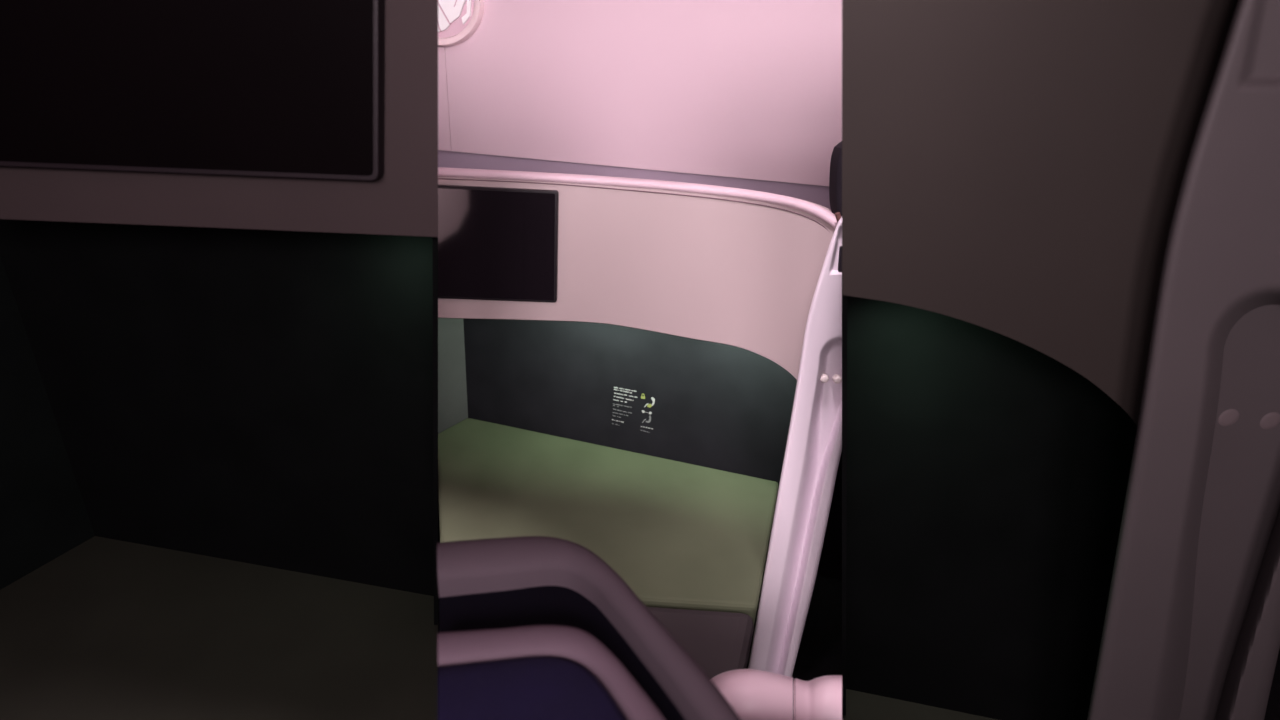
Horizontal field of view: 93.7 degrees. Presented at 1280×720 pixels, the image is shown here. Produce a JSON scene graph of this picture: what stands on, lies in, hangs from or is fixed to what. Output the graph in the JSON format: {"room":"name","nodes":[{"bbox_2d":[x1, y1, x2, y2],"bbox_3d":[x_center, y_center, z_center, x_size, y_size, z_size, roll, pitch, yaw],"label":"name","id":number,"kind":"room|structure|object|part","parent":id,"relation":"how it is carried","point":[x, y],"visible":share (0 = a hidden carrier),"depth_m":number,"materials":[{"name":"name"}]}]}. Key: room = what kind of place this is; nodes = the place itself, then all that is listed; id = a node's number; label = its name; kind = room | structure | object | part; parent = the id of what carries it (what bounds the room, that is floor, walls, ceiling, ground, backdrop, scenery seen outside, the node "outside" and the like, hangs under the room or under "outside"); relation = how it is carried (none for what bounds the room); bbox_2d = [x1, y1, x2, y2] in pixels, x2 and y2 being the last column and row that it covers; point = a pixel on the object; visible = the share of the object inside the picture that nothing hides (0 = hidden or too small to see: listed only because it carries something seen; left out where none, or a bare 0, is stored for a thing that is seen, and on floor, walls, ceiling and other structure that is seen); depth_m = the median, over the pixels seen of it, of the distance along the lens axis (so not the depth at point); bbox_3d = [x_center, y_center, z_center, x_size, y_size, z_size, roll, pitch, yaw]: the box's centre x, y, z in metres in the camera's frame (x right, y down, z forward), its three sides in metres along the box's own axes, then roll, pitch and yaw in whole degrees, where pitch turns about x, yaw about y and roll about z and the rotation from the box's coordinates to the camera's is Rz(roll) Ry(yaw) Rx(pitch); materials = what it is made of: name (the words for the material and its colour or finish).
{"room":"aircraft cabin","nodes":[
{"label":"aircraft cabin","id":0,"kind":"room"},
{"bbox_2d":[438,0,841,185],"bbox_3d":[-0.296,-1.179,1.720,4.500,1.145,0.050,10,23,15],"label":"wall","id":1,"kind":"structure","parent":0,"point":[747,89],"depth_m":1.73,"materials":[{"name":"plastic"}]},
{"bbox_2d":[438,0,484,46],"bbox_3d":[-0.610,-1.088,1.821,0.300,0.243,0.023,10,23,15],"label":"wall light","id":2,"kind":"object","parent":1,"relation":"attached to","point":[458,20],"depth_m":1.82,"materials":[{"name":"plastic"}]},
{"bbox_2d":[438,150,830,209],"bbox_3d":[-0.341,-0.513,1.997,4.500,0.300,0.040,10,23,15],"label":"trim","id":3,"kind":"structure","parent":1,"relation":"attached to","point":[817,194],"depth_m":1.85,"materials":[{"name":"grey plastic"}]},
{"bbox_2d":[770,453,841,552],"bbox_3d":[-0.380,0.044,2.223,4.500,0.905,0.040,10,23,15],"label":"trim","id":4,"kind":"structure","parent":0,"point":[833,535],"depth_m":2.04,"materials":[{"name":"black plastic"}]},
{"bbox_2d":[438,511,1279,719],"bbox_3d":[-0.072,1.029,1.118,5.200,0.050,4.700,4,22,0],"label":"floor","id":5,"kind":"structure","parent":0,"point":[819,654],"depth_m":1.74,"materials":[{"name":"carpet"}]},
{"bbox_2d":[0,536,438,719],"bbox_3d":[-0.847,0.707,1.238,1.023,0.356,0.516,4,22,0],"label":"bench","id":6,"kind":"object","parent":5,"relation":"on","point":[105,629],"visible":0.86,"depth_m":1.16,"materials":[{"name":"green fabric"}]},
{"bbox_2d":[0,219,437,624],"bbox_3d":[-0.824,0.130,1.159,1.007,0.937,0.251,4,22,0],"label":"wall panel","id":7,"kind":"object","parent":6,"relation":"on","point":[268,398],"visible":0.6,"depth_m":1.20,"materials":[{"name":"black plastic"}]},
{"bbox_2d":[437,536,740,719],"bbox_3d":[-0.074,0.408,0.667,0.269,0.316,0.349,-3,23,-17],"label":"padded seat","id":8,"kind":"object","parent":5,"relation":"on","point":[531,627],"visible":1,"depth_m":0.59,"materials":[{"name":"plastic"}]},
{"bbox_2d":[438,656,625,719],"bbox_3d":[-0.091,0.343,0.549,0.208,0.082,0.116,4,22,0],"label":"cushion","id":9,"kind":"object","parent":8,"relation":"on","point":[469,687],"depth_m":0.55,"materials":[{"name":"blue fabric"}]},
{"bbox_2d":[438,418,778,678],"bbox_3d":[-0.236,0.607,1.529,1.047,0.400,0.912,10,23,14],"label":"bench","id":10,"kind":"object","parent":5,"relation":"on","point":[690,541],"visible":0.48,"depth_m":1.54,"materials":[{"name":"fabric"}]},
{"bbox_2d":[438,318,796,483],"bbox_3d":[-0.065,-0.001,1.590,1.190,0.803,0.334,10,23,14],"label":"wall panel","id":11,"kind":"object","parent":10,"relation":"on","point":[718,406],"visible":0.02,"depth_m":1.78,"materials":[{"name":"black plastic"}]},
{"bbox_2d":[612,387,654,431],"bbox_3d":[-0.020,0.150,1.797,0.129,0.132,0.001,10,23,14],"label":"notice","id":12,"kind":"object","parent":11,"relation":"attached to","point":[642,397],"visible":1,"depth_m":1.79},
{"bbox_2d":[711,669,841,719],"bbox_3d":[0.174,0.866,0.522,0.247,0.730,1.030,4,22,0],"label":"armrest","id":13,"kind":"object","parent":5,"relation":"on","point":[753,694],"visible":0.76,"depth_m":0.84,"materials":[{"name":"pink plastic"}]},
{"bbox_3d":[0.265,0.549,0.882,0.109,0.190,0.117,4,22,0],"label":"arm","id":14,"kind":"part","parent":13,"relation":"part of","materials":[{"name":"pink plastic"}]},
{"bbox_2d":[748,217,841,676],"bbox_3d":[0.364,0.316,1.330,0.151,1.251,0.090,4,22,0],"label":"post","id":15,"kind":"object","parent":5,"relation":"on","point":[813,450],"visible":0.67,"depth_m":1.27,"materials":[{"name":"plastic"}]},
{"bbox_2d":[438,167,837,378],"bbox_3d":[-0.286,-0.220,1.398,1.472,0.424,0.181,7,22,8],"label":"wall","id":16,"kind":"structure","parent":15,"relation":"attached to","point":[737,267],"depth_m":1.36,"materials":[{"name":"pink plastic"}]},
{"bbox_2d":[438,185,558,302],"bbox_3d":[-0.442,-0.273,1.409,0.500,0.277,0.031,4,22,0],"label":"monitor","id":17,"kind":"object","parent":16,"relation":"attached to","point":[495,243],"visible":0.48,"depth_m":1.39,"materials":[{"name":"black glass"}]},
{"bbox_2d":[829,141,841,221],"bbox_3d":[0.463,-0.339,1.160,0.188,0.171,0.071,4,22,0],"label":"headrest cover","id":18,"kind":"object","parent":16,"relation":"attached to","point":[835,177],"visible":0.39,"depth_m":1.15,"materials":[{"name":"fabric"}]},
{"bbox_3d":[0.439,-0.265,1.159,0.130,0.033,0.012,4,22,0],"label":"headrest trim","id":19,"kind":"part","parent":18,"relation":"part of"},
{"bbox_2d":[842,689,997,719],"bbox_3d":[0.715,0.896,1.325,0.634,0.142,0.235,4,22,0],"label":"bench","id":20,"kind":"object","parent":5,"relation":"on","point":[859,705],"visible":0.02,"depth_m":1.36,"materials":[{"name":"green fabric"}]},
{"bbox_2d":[842,295,1136,719],"bbox_3d":[0.768,0.379,1.183,0.994,1.100,0.190,4,22,0],"label":"wall panel","id":21,"kind":"object","parent":5,"relation":"on","point":[985,477],"visible":0.59,"depth_m":1.18,"materials":[{"name":"black plastic"}]},
{"bbox_2d":[1087,0,1279,719],"bbox_3d":[0.975,0.324,1.000,0.694,1.708,0.083,4,22,0],"label":"post","id":22,"kind":"object","parent":5,"relation":"on","point":[1191,628],"visible":1,"depth_m":0.91,"materials":[{"name":"plastic"}]},
{"bbox_2d":[0,0,1237,425],"bbox_3d":[-0.077,-0.217,0.848,2.066,0.724,0.030,4,22,0],"label":"wall","id":23,"kind":"structure","parent":22,"relation":"attached to","point":[1014,169],"depth_m":0.81,"materials":[{"name":"plastic"}]},
{"bbox_2d":[0,0,384,180],"bbox_3d":[-0.663,-0.383,0.771,0.693,0.290,0.023,4,22,0],"label":"monitor","id":24,"kind":"object","parent":23,"relation":"attached to","point":[259,88],"visible":1,"depth_m":0.77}
]}

